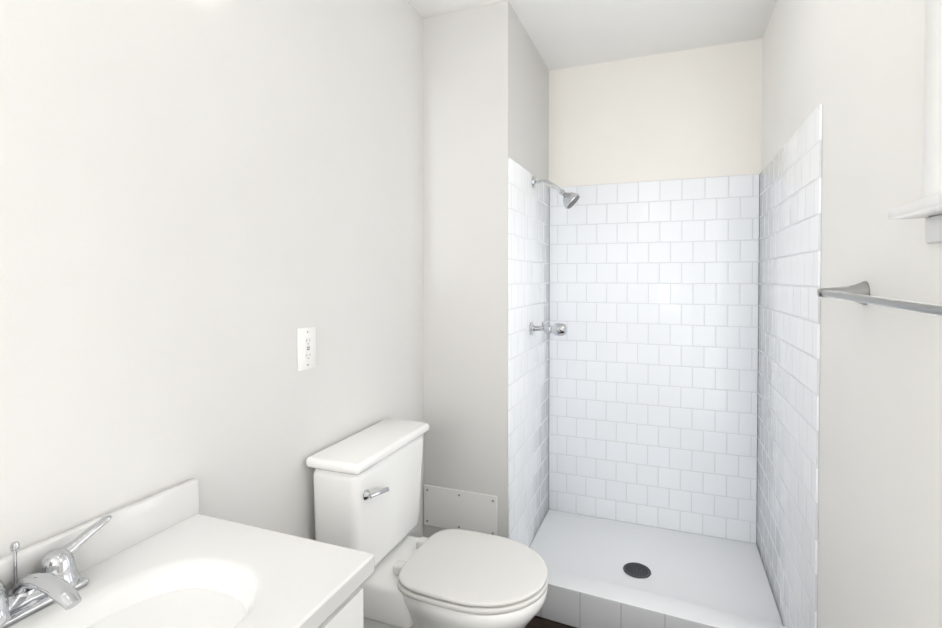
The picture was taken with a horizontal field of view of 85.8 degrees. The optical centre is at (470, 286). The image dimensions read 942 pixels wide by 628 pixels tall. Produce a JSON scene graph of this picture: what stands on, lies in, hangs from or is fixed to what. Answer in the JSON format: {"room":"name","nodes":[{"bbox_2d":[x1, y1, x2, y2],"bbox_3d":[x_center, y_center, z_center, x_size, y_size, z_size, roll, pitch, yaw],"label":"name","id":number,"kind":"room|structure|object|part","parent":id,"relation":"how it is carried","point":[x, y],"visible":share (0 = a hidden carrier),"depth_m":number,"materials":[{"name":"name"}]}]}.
{"room":"bathroom","nodes":[
{"label":"bathroom","id":0,"kind":"room"},
{"bbox_2d":[0,0,423,558],"bbox_3d":[-0.781,0.092,0.879,0.120,2.440,4.574,0,1,21],"label":"wall","id":1,"kind":"structure","parent":0,"point":[208,208],"depth_m":1.15,"materials":[{"name":"paint"}]},
{"bbox_2d":[0,478,198,592],"bbox_3d":[-0.749,0.469,0.764,0.021,0.077,0.771,0,1,21],"label":"backsplash","id":2,"kind":"structure","parent":1,"relation":"attached to","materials":[{"name":"white stone"}]},
{"bbox_2d":[297,326,315,370],"bbox_3d":[-0.477,0.181,1.478,0.009,0.122,0.076,0,1,21],"label":"electrical outlet plate","id":3,"kind":"object","parent":1,"relation":"attached to","point":[306,347],"visible":1,"depth_m":1.47,"materials":[{"name":"white plastic"}]},
{"bbox_2d":[423,0,548,537],"bbox_3d":[0.106,0.068,2.463,0.380,2.440,0.739,0,1,21],"label":"wall","id":4,"kind":"structure","parent":0,"point":[485,93],"depth_m":2.12,"materials":[{"name":"paint"}]},
{"bbox_2d":[424,484,496,535],"bbox_3d":[-0.049,0.944,2.133,0.334,0.174,0.011,0,1,21],"label":"plate","id":5,"kind":"object","parent":4,"relation":"attached to","point":[447,508],"visible":0.96,"depth_m":2.13,"materials":[{"name":"white metal"}]},
{"bbox_2d":[508,158,549,546],"bbox_3d":[0.287,0.383,2.398,0.008,1.813,0.737,0,1,21],"label":"wall tiles","id":6,"kind":"structure","parent":4,"relation":"attached to","point":[528,353],"depth_m":2.31,"materials":[{"name":"white tile"}]},
{"bbox_2d":[529,322,566,335],"bbox_3d":[0.358,0.196,2.334,0.167,0.065,0.062,0,1,21],"label":"shower valve","id":7,"kind":"object","parent":6,"relation":"attached to","point":[558,329],"visible":1,"depth_m":2.31,"materials":[{"name":"silver metal"}]},
{"bbox_2d":[532,176,579,208],"bbox_3d":[0.394,-0.437,2.350,0.216,0.163,0.086,0,1,21],"label":"shower head","id":8,"kind":"object","parent":6,"relation":"attached to","point":[570,199],"visible":1,"depth_m":2.33},
{"bbox_2d":[525,616,576,627],"bbox_3d":[-0.081,1.356,0.625,1.624,0.080,4.574,0,1,21],"label":"floor","id":9,"kind":"structure","parent":0,"point":[537,622],"depth_m":1.94,"materials":[{"name":"brown wood"}]},
{"bbox_2d":[0,478,374,627],"bbox_3d":[-0.531,0.860,0.685,0.489,0.910,0.771,0,1,21],"label":"bathroom vanity","id":10,"kind":"object","parent":9,"relation":"on","point":[170,557],"visible":0.98,"depth_m":0.89,"materials":[{"name":"painted wood"},{"name":"cultured marble"},{"name":"chrome"}]},
{"bbox_2d":[0,515,111,627],"bbox_3d":[-0.655,0.454,0.774,0.155,0.102,0.267,0,1,21],"label":"faucet","id":11,"kind":"object","parent":10,"relation":"on","point":[43,584],"depth_m":0.82,"materials":[{"name":"silver metal"}]},
{"bbox_2d":[306,418,547,627],"bbox_3d":[-0.091,0.896,1.560,0.659,0.809,0.454,0,1,21],"label":"toilet","id":12,"kind":"object","parent":9,"relation":"on","point":[367,484],"visible":0.94,"depth_m":1.47,"materials":[{"name":"white ceramic"}]},
{"bbox_3d":[-0.313,0.506,1.640,0.183,0.031,0.454,0,1,21],"label":"lid","id":13,"kind":"part","parent":12,"relation":"part of","materials":[{"name":"white ceramic"}]},
{"bbox_3d":[-0.315,0.691,1.644,0.163,0.336,0.430,0,1,21],"label":"tank","id":14,"kind":"part","parent":12,"relation":"part of","materials":[{"name":"white ceramic"}]},
{"bbox_3d":[-0.275,0.599,1.479,0.032,0.031,0.094,0,1,21],"label":"lever","id":15,"kind":"part","parent":12,"relation":"part of","materials":[{"name":"silver metal"}]},
{"bbox_3d":[0.021,0.832,1.515,0.415,0.018,0.364,0,1,21],"label":"seat","id":16,"kind":"part","parent":12,"relation":"part of","materials":[{"name":"white plastic"}]},
{"bbox_2d":[529,509,787,627],"bbox_3d":[0.733,1.221,2.184,0.986,0.144,0.817,0,1,21],"label":"shower base","id":17,"kind":"object","parent":9,"relation":"on","point":[605,573],"visible":0.96,"depth_m":2.12,"materials":[{"name":"white plastic"}]},
{"bbox_2d":[406,0,776,70],"bbox_3d":[-0.081,-1.163,0.587,1.624,0.080,4.574,0,1,21],"label":"ceiling","id":18,"kind":"structure","parent":0,"point":[562,34],"depth_m":2.23,"materials":[{"name":"paint"}]},
{"bbox_2d":[549,39,761,187],"bbox_3d":[0.730,0.065,2.680,1.384,2.440,0.120,0,1,21],"label":"wall","id":19,"kind":"structure","parent":0,"point":[691,113],"depth_m":2.52,"materials":[{"name":"paint"}]},
{"bbox_2d":[549,174,758,543],"bbox_3d":[0.883,0.352,2.556,0.988,1.756,0.008,0,1,21],"label":"wall tile","id":20,"kind":"structure","parent":19,"relation":"attached to","point":[653,370],"depth_m":2.53,"materials":[{"name":"white tile"}]},
{"bbox_2d":[761,0,941,627],"bbox_3d":[0.620,0.101,0.333,0.120,2.440,4.574,0,1,21],"label":"wall","id":21,"kind":"structure","parent":0,"point":[880,501],"depth_m":1.07,"materials":[{"name":"paint"}]},
{"bbox_2d":[756,104,822,627],"bbox_3d":[1.163,0.390,1.903,0.008,1.813,1.021,0,1,21],"label":"wall tile","id":22,"kind":"structure","parent":21,"relation":"attached to","point":[789,274],"depth_m":1.73,"materials":[{"name":"white tile"}]},
{"bbox_2d":[817,281,941,316],"bbox_3d":[0.684,0.026,0.784,0.088,0.064,0.757,0,1,21],"label":"towel rail","id":23,"kind":"object","parent":21,"relation":"attached to","point":[859,293],"visible":1,"depth_m":0.86,"materials":[{"name":"silver metal"}]},
{"bbox_2d":[887,0,941,243],"bbox_3d":[0.592,-0.513,0.363,0.160,0.904,0.958,0,1,21],"label":"window unit","id":24,"kind":"structure","parent":21,"relation":"in","point":[928,206],"depth_m":0.78,"materials":[{"name":"white"}]},
{"bbox_3d":[0.720,-0.552,0.773,0.020,0.839,0.065,0,1,21],"label":"casing","id":25,"kind":"part","parent":24,"relation":"part of","materials":[{"name":"white wood"}]}
]}

